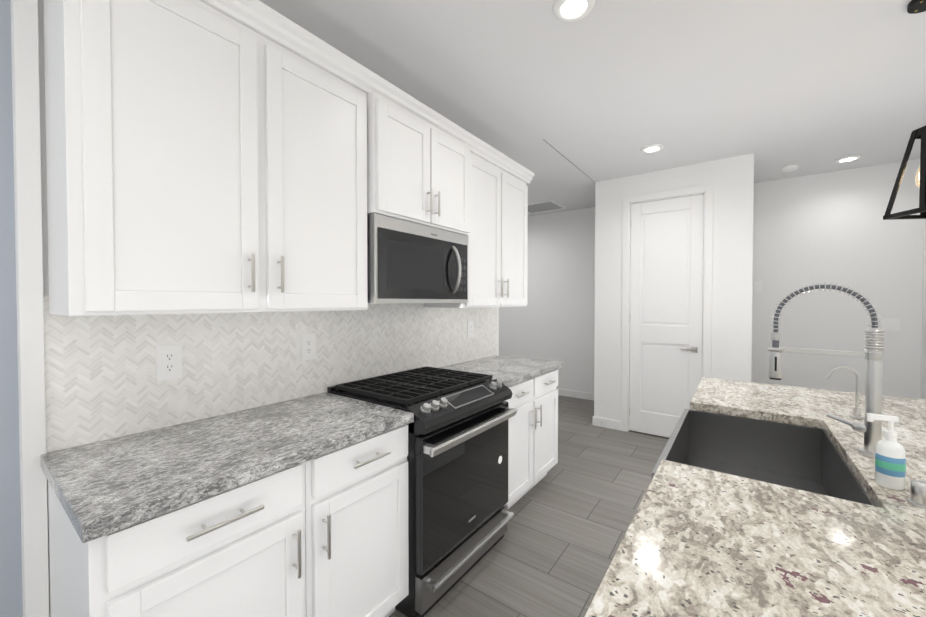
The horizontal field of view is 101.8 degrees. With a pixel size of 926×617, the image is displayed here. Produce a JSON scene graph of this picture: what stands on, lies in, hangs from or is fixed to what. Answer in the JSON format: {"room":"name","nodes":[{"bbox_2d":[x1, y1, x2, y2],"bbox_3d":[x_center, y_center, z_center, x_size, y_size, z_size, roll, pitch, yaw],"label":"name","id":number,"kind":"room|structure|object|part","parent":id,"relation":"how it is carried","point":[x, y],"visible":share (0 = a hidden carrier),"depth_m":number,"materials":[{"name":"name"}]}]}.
{"room":"kitchen","nodes":[
{"label":"kitchen","id":0,"kind":"room"},
{"bbox_2d":[0,0,498,616],"bbox_3d":[-1.377,0.006,1.227,0.120,2.740,5.600,1,1,36],"label":"wall","id":1,"kind":"structure","parent":0,"point":[10,526],"depth_m":1.17,"materials":[{"name":"paint"}]},
{"bbox_2d":[12,0,49,616],"bbox_3d":[-1.335,0.152,1.166,0.022,2.450,0.050,1,1,36],"label":"door frame","id":2,"kind":"structure","parent":1,"relation":"attached to","point":[30,276],"depth_m":1.16,"materials":[{"name":"white wood"}]},
{"bbox_2d":[43,0,367,315],"bbox_3d":[-0.861,-0.498,1.467,0.398,1.020,0.990,1,1,36],"label":"upper cabinet","id":3,"kind":"object","parent":1,"relation":"attached to","point":[201,157],"visible":1,"depth_m":1.20,"materials":[{"name":"white wood"}]},
{"bbox_2d":[200,0,533,183],"bbox_3d":[-0.364,-1.059,2.136,0.396,0.075,2.683,1,1,36],"label":"crown molding","id":4,"kind":"structure","parent":3,"relation":"on","point":[263,19],"depth_m":1.61,"materials":[{"name":"white wood"}]},
{"bbox_2d":[43,295,496,508],"bbox_3d":[-0.512,0.298,2.302,0.008,0.720,2.752,1,1,36],"label":"tile backsplash","id":5,"kind":"structure","parent":1,"relation":"attached to","point":[102,383],"depth_m":1.59,"materials":[{"name":"white tile"}]},
{"bbox_2d":[156,344,181,380],"bbox_3d":[-1.129,0.208,1.446,0.008,0.132,0.080,1,1,36],"label":"electrical outlet","id":6,"kind":"object","parent":5,"relation":"attached to","point":[168,362],"visible":1,"depth_m":1.44,"materials":[{"name":"white plastic"}]},
{"bbox_2d":[301,333,315,360],"bbox_3d":[-0.786,0.195,1.913,0.008,0.132,0.080,1,1,36],"label":"electrical outlet","id":7,"kind":"object","parent":5,"relation":"attached to","point":[308,346],"visible":1,"depth_m":1.91,"materials":[{"name":"white plastic"}]},
{"bbox_2d":[467,321,472,337],"bbox_3d":[0.061,0.169,3.066,0.008,0.132,0.080,1,1,36],"label":"electrical outlet","id":8,"kind":"object","parent":5,"relation":"attached to","point":[469,328],"visible":1,"depth_m":3.05,"materials":[{"name":"white plastic"}]},
{"bbox_2d":[366,91,469,235],"bbox_3d":[-0.322,-0.739,2.159,0.443,0.562,0.764,1,1,36],"label":"upper cabinet","id":9,"kind":"object","parent":1,"relation":"attached to","point":[418,170],"visible":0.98,"depth_m":1.96,"materials":[{"name":"white wood"}]},
{"bbox_2d":[367,213,467,302],"bbox_3d":[-0.319,-0.243,2.165,0.450,0.423,0.758,1,1,36],"label":"microwave","id":10,"kind":"object","parent":9,"relation":"attached to","point":[409,262],"visible":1,"depth_m":1.97,"materials":[{"name":"silver metal"}]},
{"bbox_2d":[424,152,527,307],"bbox_3d":[0.148,-0.521,2.841,0.398,1.020,0.880,1,1,36],"label":"upper cabinet","id":11,"kind":"object","parent":1,"relation":"attached to","point":[498,255],"visible":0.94,"depth_m":2.70,"materials":[{"name":"white wood"}]},
{"bbox_2d":[389,395,668,616],"bbox_3d":[-0.236,1.393,2.027,6.200,0.060,8.200,1,1,36],"label":"floor","id":12,"kind":"structure","parent":0,"point":[552,552],"depth_m":2.31,"materials":[{"name":"tile"}]},
{"bbox_2d":[47,462,305,616],"bbox_3d":[-0.901,0.937,1.217,0.658,0.880,0.520,1,1,36],"label":"base cabinet","id":13,"kind":"object","parent":12,"relation":"on","point":[238,551],"visible":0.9,"depth_m":1.03,"materials":[{"name":"white wood"}]},
{"bbox_2d":[40,392,413,542],"bbox_3d":[-0.770,0.473,1.401,0.642,0.040,1.016,1,1,36],"label":"countertop","id":14,"kind":"structure","parent":13,"relation":"on","point":[104,488],"depth_m":1.17,"materials":[{"name":"stone"}]},
{"bbox_2d":[305,425,408,616],"bbox_3d":[-0.604,0.930,1.621,0.658,0.880,0.480,1,1,36],"label":"base cabinet","id":15,"kind":"object","parent":12,"relation":"on","point":[356,535],"visible":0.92,"depth_m":1.42,"materials":[{"name":"white wood"}]},
{"bbox_2d":[327,366,517,616],"bbox_3d":[-0.200,0.882,2.098,0.740,0.960,0.758,1,1,36],"label":"range","id":16,"kind":"object","parent":12,"relation":"on","point":[460,516],"visible":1,"depth_m":1.83,"materials":[{"name":"black metal"}]},
{"bbox_2d":[505,369,557,508],"bbox_3d":[0.259,0.910,2.796,0.658,0.880,0.900,1,1,36],"label":"base cabinet","id":17,"kind":"object","parent":12,"relation":"on","point":[532,441],"visible":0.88,"depth_m":2.60,"materials":[{"name":"white wood"}]},
{"bbox_2d":[439,355,562,386],"bbox_3d":[0.265,0.449,2.810,0.642,0.040,0.942,1,1,36],"label":"countertop","id":18,"kind":"structure","parent":17,"relation":"on","point":[508,371],"depth_m":2.75,"materials":[{"name":"stone"}]},
{"bbox_3d":[0.656,0.953,0.256,1.115,0.880,4.415,1,1,36],"label":"kitchen island","id":19,"kind":"object","parent":12,"relation":"on","visible":0},
{"bbox_2d":[585,377,925,616],"bbox_3d":[0.726,0.466,0.187,1.330,0.096,4.500,1,1,36],"label":"island countertop","id":20,"kind":"structure","parent":19,"relation":"on","point":[698,542],"depth_m":0.76,"materials":[{"name":"stone"}]},
{"bbox_2d":[767,282,884,457],"bbox_3d":[1.188,0.185,1.242,0.289,0.542,0.075,1,1,36],"label":"faucet","id":21,"kind":"object","parent":20,"relation":"on","point":[873,354],"visible":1,"depth_m":1.17,"materials":[{"name":"silver metal"}]},
{"bbox_2d":[825,366,863,419],"bbox_3d":[1.588,0.344,1.570,0.119,0.212,0.069,1,1,36],"label":"filter faucet","id":22,"kind":"object","parent":20,"relation":"on","point":[856,412],"visible":1,"depth_m":1.54,"materials":[{"name":"silver metal"}]},
{"bbox_2d":[867,413,905,490],"bbox_3d":[1.100,0.370,0.978,0.069,0.182,0.053,1,1,36],"label":"soap bottle","id":23,"kind":"object","parent":20,"relation":"on","point":[890,462],"visible":1,"depth_m":0.96,"materials":[{"name":"white plastic"}]},
{"bbox_3d":[1.077,0.434,0.884,0.042,0.056,0.042,1,1,36],"label":"sink air gap cap","id":24,"kind":"part","parent":20,"relation":"part of","materials":[{"name":"silver metal"}]},
{"bbox_2d":[652,409,873,505],"bbox_3d":[1.033,0.613,1.342,0.509,0.234,0.856,1,1,36],"label":"sink","id":25,"kind":"object","parent":19,"relation":"in","point":[808,459],"visible":0.29,"depth_m":1.61,"materials":[{"name":"metal"}]},
{"bbox_2d":[259,0,925,216],"bbox_3d":[-0.236,-1.407,1.979,6.200,0.060,8.200,1,1,36],"label":"ceiling","id":26,"kind":"structure","parent":0,"point":[603,90],"depth_m":2.24,"materials":[{"name":"paint"}]},
{"bbox_2d":[528,200,565,213],"bbox_3d":[1.092,-1.427,5.309,0.560,0.012,0.500,1,1,36],"label":"ceiling vent","id":27,"kind":"object","parent":26,"relation":"in","point":[545,206],"visible":0.75,"depth_m":5.26,"materials":[{"name":"white plastic"}]},
{"bbox_2d":[543,139,595,182],"bbox_3d":[1.073,-1.403,3.661,0.008,0.004,1.400,1,1,36],"label":"trim","id":28,"kind":"structure","parent":26,"relation":"attached to","point":[568,160],"depth_m":3.53,"materials":[{"name":"grey"}]},
{"bbox_2d":[553,0,594,21],"bbox_3d":[0.500,-1.363,1.699,0.184,0.018,0.184,1,1,36],"label":"recessed light","id":29,"kind":"object","parent":26,"relation":"in","point":[569,10],"visible":0.98,"depth_m":1.71,"materials":[{"name":"white plastic"}]},
{"bbox_2d":[640,144,663,152],"bbox_3d":[1.647,-1.389,3.276,0.184,0.018,0.184,1,1,36],"label":"recessed light","id":30,"kind":"object","parent":26,"relation":"in","point":[651,148],"visible":0.98,"depth_m":3.27,"materials":[{"name":"white plastic"}]},
{"bbox_2d":[782,165,798,171],"bbox_3d":[3.250,-1.389,3.737,0.132,0.034,0.132,1,1,36],"label":"smoke detector","id":31,"kind":"object","parent":26,"relation":"attached to","point":[788,168],"visible":1,"depth_m":3.71,"materials":[{"name":"white plastic"}]},
{"bbox_2d":[834,155,861,162],"bbox_3d":[3.592,-1.393,3.510,0.184,0.018,0.184,1,1,36],"label":"recessed light","id":32,"kind":"object","parent":26,"relation":"in","point":[849,158],"visible":1,"depth_m":3.50,"materials":[{"name":"white plastic"}]},
{"bbox_2d":[883,0,925,219],"bbox_3d":[2.059,-0.894,1.667,0.182,0.954,0.182,0,1,6],"label":"pendant light","id":33,"kind":"object","parent":26,"relation":"hanging from","point":[915,6],"visible":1,"depth_m":1.69,"materials":[{"name":"black metal"}]},
{"bbox_2d":[594,153,753,431],"bbox_3d":[2.088,-0.039,3.875,1.410,2.740,0.110,1,1,36],"label":"wall","id":34,"kind":"structure","parent":0,"point":[731,179],"depth_m":3.57,"materials":[{"name":"paint"}]},
{"bbox_2d":[592,416,620,430],"bbox_3d":[1.599,1.276,4.176,0.293,0.100,0.019,1,1,36],"label":"baseboard","id":35,"kind":"structure","parent":34,"relation":"attached to","point":[606,423],"depth_m":4.17,"materials":[{"name":"white wood"}]},
{"bbox_2d":[629,194,703,437],"bbox_3d":[2.057,0.103,3.846,0.663,2.433,0.087,1,1,36],"label":"pantry door","id":36,"kind":"structure","parent":34,"relation":"in","point":[666,293],"depth_m":3.85,"materials":[{"name":"white wood"}]},
{"bbox_2d":[621,183,712,431],"bbox_3d":[2.079,0.070,3.873,0.814,2.522,0.126,1,1,36],"label":"door frame","id":37,"kind":"structure","parent":34,"relation":"attached to","point":[706,190],"depth_m":3.85,"materials":[{"name":"white wood"}]},
{"bbox_2d":[499,159,923,398],"bbox_3d":[2.119,-0.061,5.210,6.200,2.740,0.120,1,1,36],"label":"wall","id":38,"kind":"structure","parent":0,"point":[833,228],"depth_m":4.00,"materials":[{"name":"paint"}]},
{"bbox_2d":[556,388,593,400],"bbox_3d":[0.895,1.245,6.049,3.060,0.100,0.014,1,1,36],"label":"baseboard","id":39,"kind":"structure","parent":38,"relation":"attached to","point":[563,392],"depth_m":5.48,"materials":[{"name":"white wood"}]},
{"bbox_2d":[754,281,761,291],"bbox_3d":[3.322,-0.245,4.243,0.070,0.120,0.010,1,1,36],"label":"switch plate","id":40,"kind":"object","parent":38,"relation":"attached to","point":[757,286],"visible":1,"depth_m":4.24,"materials":[{"name":"white plastic"}]},
{"bbox_2d":[881,318,899,330],"bbox_3d":[4.144,0.155,3.646,0.120,0.120,0.010,1,1,36],"label":"switch plate","id":41,"kind":"object","parent":38,"relation":"attached to","point":[890,324],"visible":0.96,"depth_m":3.65,"materials":[{"name":"white plastic"}]},
{"bbox_2d":[920,219,925,399],"bbox_3d":[2.072,0.024,0.196,0.340,2.740,8.020,1,1,36],"label":"wall","id":42,"kind":"structure","parent":0,"point":[923,372],"depth_m":3.49,"materials":[{"name":"paint"}]}
]}

